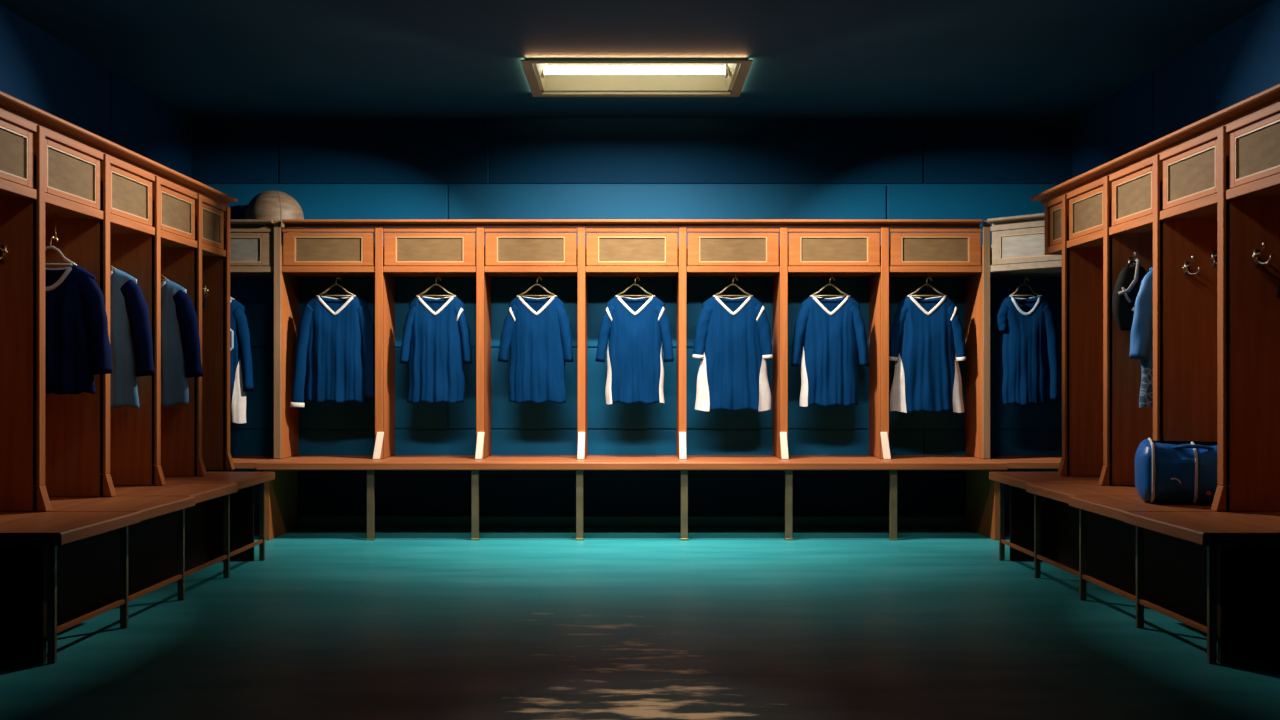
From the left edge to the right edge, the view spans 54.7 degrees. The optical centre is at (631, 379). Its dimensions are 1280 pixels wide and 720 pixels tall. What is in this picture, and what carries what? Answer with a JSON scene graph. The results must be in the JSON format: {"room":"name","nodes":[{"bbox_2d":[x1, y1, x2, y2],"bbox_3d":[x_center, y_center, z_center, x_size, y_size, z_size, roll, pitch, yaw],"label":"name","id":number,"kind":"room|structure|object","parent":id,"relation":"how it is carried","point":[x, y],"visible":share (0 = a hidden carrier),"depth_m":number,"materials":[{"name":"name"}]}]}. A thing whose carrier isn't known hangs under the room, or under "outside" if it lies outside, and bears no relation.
{"room":"changing room","nodes":[
{"label":"changing room","id":0,"kind":"room"},
{"bbox_2d":[0,4,191,198],"bbox_3d":[-3.040,-0.390,3.800,0.100,2.780,9.200,0,0,0],"label":"wall","id":1,"kind":"structure","parent":0,"point":[39,69],"depth_m":6.78,"materials":[{"name":"blue paint"}]},
{"bbox_2d":[202,196,234,469],"bbox_3d":[-2.623,-0.238,6.816,0.725,1.492,0.458,0,0,0],"label":"locker","id":2,"kind":"object","parent":1,"relation":"attached to","point":[216,455],"visible":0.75,"depth_m":7.00,"materials":[{"name":"brown wood"}]},
{"bbox_2d":[192,118,1071,526],"bbox_3d":[0.000,-0.390,8.450,5.980,2.780,0.100,0,0,0],"label":"wall","id":3,"kind":"structure","parent":0,"point":[334,168],"depth_m":8.40,"materials":[{"name":"blue paint"}]},
{"bbox_2d":[299,516,964,526],"bbox_3d":[0.000,0.962,8.392,4.520,0.074,0.014,0,0,0],"label":"baseboard","id":4,"kind":"structure","parent":3,"relation":"attached to","point":[304,521],"depth_m":8.38,"materials":[{"name":"teal paint"}]},
{"bbox_2d":[0,0,1269,117],"bbox_3d":[0.000,-1.880,3.800,6.180,0.200,9.400,0,0,0],"label":"ceiling","id":5,"kind":"structure","parent":0,"point":[201,58],"depth_m":6.64,"materials":[{"name":"blue paint"}]},
{"bbox_2d":[520,58,752,96],"bbox_3d":[0.025,-1.824,7.245,1.280,0.132,0.870,0,0,0],"label":"ceiling light","id":6,"kind":"object","parent":5,"relation":"attached to","point":[546,77],"visible":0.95,"depth_m":7.57,"materials":[{"name":"beige metal"}]},
{"bbox_2d":[0,527,1279,719],"bbox_3d":[0.000,1.050,3.800,6.180,0.100,9.400,0,0,0],"label":"floor","id":7,"kind":"structure","parent":0,"point":[334,623],"depth_m":4.77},
{"bbox_2d":[0,472,274,662],"bbox_3d":[-2.446,0.754,5.505,1.081,0.489,2.750,0,0,0],"label":"bench","id":8,"kind":"object","parent":7,"relation":"on","point":[81,556],"visible":0.99,"depth_m":5.24,"materials":[{"name":"brown wood"}]},
{"bbox_2d":[0,110,51,511],"bbox_3d":[-2.623,-0.238,4.500,0.725,1.492,0.650,0,0,0],"label":"locker","id":9,"kind":"object","parent":8,"relation":"on","point":[22,152],"visible":1,"depth_m":4.78,"materials":[{"name":"brown wood"}]},
{"bbox_2d":[0,91,237,205],"bbox_3d":[-2.280,-1.008,5.610,0.070,0.043,2.870,0,0,0],"label":"crown molding","id":10,"kind":"structure","parent":9,"relation":"on","point":[10,104],"depth_m":5.32,"materials":[{"name":"brown wood"}]},
{"bbox_2d":[45,129,115,496],"bbox_3d":[-2.623,-0.238,5.126,0.725,1.492,0.598,0,0,0],"label":"locker","id":11,"kind":"object","parent":8,"relation":"on","point":[77,185],"visible":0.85,"depth_m":5.38,"materials":[{"name":"brown wood"}]},
{"bbox_2d":[45,236,76,264],"bbox_3d":[-2.450,-0.542,5.210,0.226,0.132,0.009,0,0,0],"label":"clothes hanger","id":12,"kind":"object","parent":11,"relation":"hanging from","point":[49,246],"visible":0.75,"depth_m":5.21,"materials":[{"name":"grey"}]},
{"bbox_2d":[45,263,111,394],"bbox_3d":[-2.451,-0.214,5.209,0.518,0.550,0.144,0,0,0],"label":"jersey","id":13,"kind":"object","parent":12,"relation":"hanging from","point":[77,343],"visible":0.59,"depth_m":5.17,"materials":[{"name":"blue fabric"}]},
{"bbox_2d":[110,157,165,484],"bbox_3d":[-2.623,-0.238,5.716,0.725,1.492,0.578,0,0,0],"label":"locker","id":14,"kind":"object","parent":8,"relation":"on","point":[135,201],"visible":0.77,"depth_m":5.95,"materials":[{"name":"brown wood"}]},
{"bbox_2d":[160,178,206,475],"bbox_3d":[-2.623,-0.238,6.296,0.725,1.492,0.578,0,0,0],"label":"locker","id":15,"kind":"object","parent":8,"relation":"on","point":[181,215],"visible":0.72,"depth_m":6.54,"materials":[{"name":"brown wood"}]},
{"bbox_2d":[231,455,1061,539],"bbox_3d":[0.000,0.754,8.036,5.940,0.489,0.721,0,0,0],"label":"bench","id":16,"kind":"object","parent":7,"relation":"on","point":[302,485],"visible":0.98,"depth_m":8.37,"materials":[{"name":"brown wood"}]},
{"bbox_2d":[230,219,298,458],"bbox_3d":[-2.610,-0.261,8.163,0.700,1.538,0.466,0,0,0],"label":"locker","id":17,"kind":"object","parent":16,"relation":"on","point":[251,254],"visible":0.51,"depth_m":7.99,"materials":[{"name":"brown wood"}]},
{"bbox_2d":[244,190,303,245],"bbox_3d":[-2.370,-1.064,8.200,0.380,0.384,0.380,0,0,0],"label":"ball","id":18,"kind":"object","parent":17,"relation":"on","point":[274,205],"visible":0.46,"depth_m":8.06,"materials":[{"name":"beige leather"}]},
{"bbox_2d":[282,227,394,458],"bbox_3d":[-1.928,-0.238,8.173,0.661,1.492,0.446,0,0,0],"label":"locker","id":19,"kind":"object","parent":16,"relation":"on","point":[338,255],"visible":0.98,"depth_m":7.99,"materials":[{"name":"brown wood"}]},
{"bbox_2d":[318,277,355,295],"bbox_3d":[-1.931,-0.607,8.075,0.269,0.137,0.009,0,0,0],"label":"clothes hanger","id":20,"kind":"object","parent":19,"relation":"hanging from","point":[336,284],"visible":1,"depth_m":8.07,"materials":[{"name":"brown metal"}]},
{"bbox_2d":[290,295,374,406],"bbox_3d":[-1.945,-0.186,8.075,0.561,0.730,0.147,0,0,0],"label":"jersey","id":21,"kind":"object","parent":20,"relation":"hanging from","point":[334,361],"visible":1,"depth_m":8.03,"materials":[{"name":"blue fabric"}]},
{"bbox_2d":[282,219,981,226],"bbox_3d":[0.000,-1.008,7.965,4.490,0.043,0.070,0,0,0],"label":"crown molding","id":22,"kind":"structure","parent":19,"relation":"on","point":[287,222],"depth_m":7.93,"materials":[{"name":"brown wood"}]},
{"bbox_2d":[383,227,490,458],"bbox_3d":[-1.278,-0.238,8.173,0.656,1.492,0.446,0,0,0],"label":"locker","id":23,"kind":"object","parent":16,"relation":"on","point":[438,255],"visible":0.99,"depth_m":7.98,"materials":[{"name":"brown wood"}]},
{"bbox_2d":[418,277,456,296],"bbox_3d":[-1.279,-0.607,8.075,0.269,0.137,0.009,0,0,0],"label":"clothes hanger","id":24,"kind":"object","parent":23,"relation":"hanging from","point":[436,284],"visible":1,"depth_m":8.07,"materials":[{"name":"brown metal"}]},
{"bbox_2d":[400,295,471,403],"bbox_3d":[-1.277,-0.200,8.076,0.468,0.705,0.141,0,0,4],"label":"jersey","id":25,"kind":"object","parent":24,"relation":"hanging from","point":[435,346],"visible":1,"depth_m":8.03,"materials":[{"name":"blue fabric"}]},
{"bbox_2d":[484,227,587,458],"bbox_3d":[-0.627,-0.238,8.173,0.651,1.492,0.446,0,0,0],"label":"locker","id":26,"kind":"object","parent":16,"relation":"on","point":[539,255],"visible":0.99,"depth_m":7.98,"materials":[{"name":"brown wood"}]},
{"bbox_2d":[519,277,556,296],"bbox_3d":[-0.620,-0.607,8.075,0.269,0.137,0.009,0,0,0],"label":"clothes hanger","id":27,"kind":"object","parent":26,"relation":"hanging from","point":[537,284],"visible":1,"depth_m":8.07,"materials":[{"name":"brown metal"}]},
{"bbox_2d":[498,295,572,403],"bbox_3d":[-0.630,-0.200,8.075,0.495,0.705,0.134,0,0,0],"label":"jersey","id":28,"kind":"object","parent":27,"relation":"hanging from","point":[537,331],"visible":1,"depth_m":8.03,"materials":[{"name":"blue fabric"}]},
{"bbox_2d":[586,227,685,458],"bbox_3d":[0.026,-0.238,8.173,0.651,1.492,0.446,0,0,0],"label":"locker","id":29,"kind":"object","parent":16,"relation":"on","point":[637,255],"visible":1,"depth_m":7.98,"materials":[{"name":"brown wood"}]},
{"bbox_2d":[615,277,652,295],"bbox_3d":[0.020,-0.607,8.075,0.269,0.137,0.009,0,0,0],"label":"clothes hanger","id":30,"kind":"object","parent":29,"relation":"hanging from","point":[634,284],"visible":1,"depth_m":8.07,"materials":[{"name":"brown metal"}]},
{"bbox_2d":[595,295,673,403],"bbox_3d":[0.017,-0.197,8.075,0.511,0.709,0.146,0,0,0],"label":"jersey","id":31,"kind":"object","parent":30,"relation":"hanging from","point":[635,329],"visible":1,"depth_m":8.03,"materials":[{"name":"blue fabric"}]},
{"bbox_2d":[686,227,788,458],"bbox_3d":[0.680,-0.238,8.173,0.654,1.492,0.446,0,0,0],"label":"locker","id":32,"kind":"object","parent":16,"relation":"on","point":[735,255],"visible":0.99,"depth_m":7.98,"materials":[{"name":"brown wood"}]},
{"bbox_2d":[715,277,750,295],"bbox_3d":[0.659,-0.607,8.075,0.269,0.137,0.009,0,0,0],"label":"clothes hanger","id":33,"kind":"object","parent":32,"relation":"hanging from","point":[732,284],"visible":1,"depth_m":8.07,"materials":[{"name":"brown metal"}]},
{"bbox_2d":[692,295,772,410],"bbox_3d":[0.656,-0.175,8.074,0.528,0.756,0.140,0,0,2],"label":"jersey","id":34,"kind":"object","parent":33,"relation":"hanging from","point":[733,343],"visible":1,"depth_m":8.03,"materials":[{"name":"blue fabric"}]},
{"bbox_2d":[788,227,890,458],"bbox_3d":[1.335,-0.238,8.173,0.659,1.492,0.446,0,0,0],"label":"locker","id":35,"kind":"object","parent":16,"relation":"on","point":[832,255],"visible":1,"depth_m":7.99,"materials":[{"name":"brown wood"}]},
{"bbox_2d":[809,277,847,296],"bbox_3d":[1.292,-0.607,8.075,0.269,0.137,0.009,0,0,0],"label":"clothes hanger","id":36,"kind":"object","parent":35,"relation":"hanging from","point":[829,284],"visible":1,"depth_m":8.07,"materials":[{"name":"brown metal"}]},
{"bbox_2d":[791,295,869,406],"bbox_3d":[1.295,-0.190,8.077,0.513,0.726,0.138,0,0,5],"label":"jersey","id":37,"kind":"object","parent":36,"relation":"hanging from","point":[829,333],"visible":1,"depth_m":8.03,"materials":[{"name":"blue fabric"}]},
{"bbox_2d":[889,228,982,458],"bbox_3d":[1.984,-0.238,8.188,0.651,1.492,0.416,0,0,0],"label":"locker","id":38,"kind":"object","parent":16,"relation":"on","point":[929,255],"visible":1,"depth_m":8.00,"materials":[{"name":"brown wood"}]},
{"bbox_2d":[906,277,944,296],"bbox_3d":[1.925,-0.607,8.075,0.269,0.137,0.009,0,0,0],"label":"clothes hanger","id":39,"kind":"object","parent":38,"relation":"hanging from","point":[926,284],"visible":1,"depth_m":8.07,"materials":[{"name":"brown metal"}]},
{"bbox_2d":[889,295,965,412],"bbox_3d":[1.923,-0.169,8.075,0.512,0.764,0.141,0,0,0],"label":"jersey","id":40,"kind":"object","parent":39,"relation":"hanging from","point":[926,345],"visible":1,"depth_m":8.03,"materials":[{"name":"blue fabric"}]},
{"bbox_2d":[983,213,1061,458],"bbox_3d":[2.619,-0.261,7.869,0.713,1.538,1.054,0,0,0],"label":"locker","id":41,"kind":"object","parent":16,"relation":"on","point":[1021,246],"visible":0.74,"depth_m":7.89,"materials":[{"name":"brown wood"}]},
{"bbox_2d":[1009,278,1038,295],"bbox_3d":[2.545,-0.600,8.020,0.206,0.126,0.009,0,0,0],"label":"clothes hanger","id":42,"kind":"object","parent":41,"relation":"hanging from","point":[1012,294],"visible":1,"depth_m":8.02,"materials":[{"name":"brown metal"}]},
{"bbox_2d":[995,295,1059,404],"bbox_3d":[2.561,-0.194,8.020,0.418,0.709,0.141,0,0,0],"label":"jersey","id":43,"kind":"object","parent":42,"relation":"hanging from","point":[1029,351],"visible":1,"depth_m":7.98,"materials":[{"name":"blue fabric"}]},
{"bbox_2d":[989,472,1279,662],"bbox_3d":[2.446,0.754,5.505,1.081,0.489,2.750,0,0,0],"label":"bench","id":44,"kind":"object","parent":7,"relation":"on","point":[1219,571],"visible":0.98,"depth_m":5.13,"materials":[{"name":"brown wood"}]},
{"bbox_2d":[1057,178,1103,475],"bbox_3d":[2.623,-0.238,6.296,0.725,1.492,0.578,0,0,0],"label":"locker","id":45,"kind":"object","parent":44,"relation":"on","point":[1082,215],"visible":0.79,"depth_m":6.54,"materials":[{"name":"brown wood"}]},
{"bbox_2d":[1098,157,1152,484],"bbox_3d":[2.623,-0.238,5.721,0.725,1.492,0.568,0,0,0],"label":"locker","id":46,"kind":"object","parent":44,"relation":"on","point":[1128,200],"visible":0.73,"depth_m":5.95,"materials":[{"name":"brown wood"}]},
{"bbox_2d":[1112,259,1146,330],"bbox_3d":[2.375,-0.407,5.848,0.189,0.344,0.137,0,0,0],"label":"backpack","id":47,"kind":"object","parent":46,"relation":"hanging from","point":[1127,285],"visible":0.65,"depth_m":5.82,"materials":[{"name":"black fabric"}]},
{"bbox_2d":[1135,438,1217,503],"bbox_3d":[2.315,0.375,5.141,0.410,0.264,0.332,0,0,18],"label":"duffel bag","id":48,"kind":"object","parent":44,"relation":"on","point":[1165,471],"visible":0.86,"depth_m":5.03,"materials":[{"name":"blue leather"}]},
{"bbox_2d":[1153,130,1216,440],"bbox_3d":[2.623,-0.238,5.136,0.725,1.492,0.598,0,0,0],"label":"locker","id":49,"kind":"object","parent":44,"relation":"on","point":[1184,184],"visible":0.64,"depth_m":5.38,"materials":[{"name":"brown wood"}]},
{"bbox_2d":[1211,103,1279,510],"bbox_3d":[2.623,-0.238,4.505,0.725,1.492,0.660,0,0,0],"label":"locker","id":50,"kind":"object","parent":44,"relation":"on","point":[1248,158],"depth_m":4.78,"materials":[{"name":"brown wood"}]},
{"bbox_2d":[1030,83,1279,204],"bbox_3d":[2.280,-1.008,5.572,0.070,0.043,2.795,0,0,0],"label":"crown molding","id":51,"kind":"structure","parent":50,"relation":"on","point":[1269,97],"depth_m":5.21,"materials":[{"name":"brown wood"}]},
{"bbox_2d":[1072,0,1279,198],"bbox_3d":[3.040,-0.390,3.800,0.100,2.780,9.200,0,0,0],"label":"wall","id":52,"kind":"structure","parent":0,"point":[1240,61],"depth_m":6.70,"materials":[{"name":"blue paint"}]},
{"bbox_2d":[1045,196,1061,254],"bbox_3d":[2.640,-0.840,6.736,0.691,0.288,0.298,0,0,0],"label":"locker","id":53,"kind":"object","parent":52,"relation":"attached to","point":[1053,208],"visible":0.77,"depth_m":6.78,"materials":[{"name":"brown wood"}]},
{"bbox_3d":[2.560,-0.607,5.660,0.187,0.121,0.009,0,0,0],"label":"clothes hanger","id":54,"kind":"object","parent":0,"visible":0},
{"bbox_2d":[1129,267,1152,407],"bbox_3d":[2.561,-0.214,5.660,0.569,0.690,0.151,0,0,2],"label":"jacket","id":55,"kind":"object","parent":54,"relation":"hanging from","point":[1141,339],"visible":0.13,"depth_m":5.63,"materials":[{"name":"blue fabric"}]},
{"bbox_3d":[-2.710,-0.589,8.030,0.269,0.147,0.009,0,0,0],"label":"clothes hanger","id":56,"kind":"object","parent":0,"visible":0},
{"bbox_2d":[230,298,253,422],"bbox_3d":[-2.710,-0.124,8.028,0.505,0.809,0.138,0,0,0],"label":"jersey","id":57,"kind":"object","parent":56,"relation":"hanging from","point":[241,372],"visible":0.27,"depth_m":7.99,"materials":[{"name":"blue fabric"}]},
{"bbox_3d":[-2.520,-0.569,5.800,0.206,0.115,0.009,0,0,0],"label":"clothes hanger","id":58,"kind":"object","parent":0,"visible":0},
{"bbox_2d":[110,268,154,407],"bbox_3d":[-2.520,-0.197,5.801,0.572,0.655,0.144,0,0,1],"label":"jersey","id":59,"kind":"object","parent":58,"relation":"hanging from","point":[131,345],"visible":0.38,"depth_m":5.76,"materials":[{"name":"blue fabric"}]},
{"bbox_3d":[-2.490,-0.567,6.380,0.206,0.122,0.009,0,0,0],"label":"clothes hanger","id":60,"kind":"object","parent":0,"visible":0},
{"bbox_2d":[161,279,202,405],"bbox_3d":[-2.493,-0.194,6.380,0.561,0.649,0.147,0,0,0],"label":"jersey","id":61,"kind":"object","parent":60,"relation":"hanging from","point":[180,341],"visible":0.35,"depth_m":6.34,"materials":[{"name":"blue fabric"}]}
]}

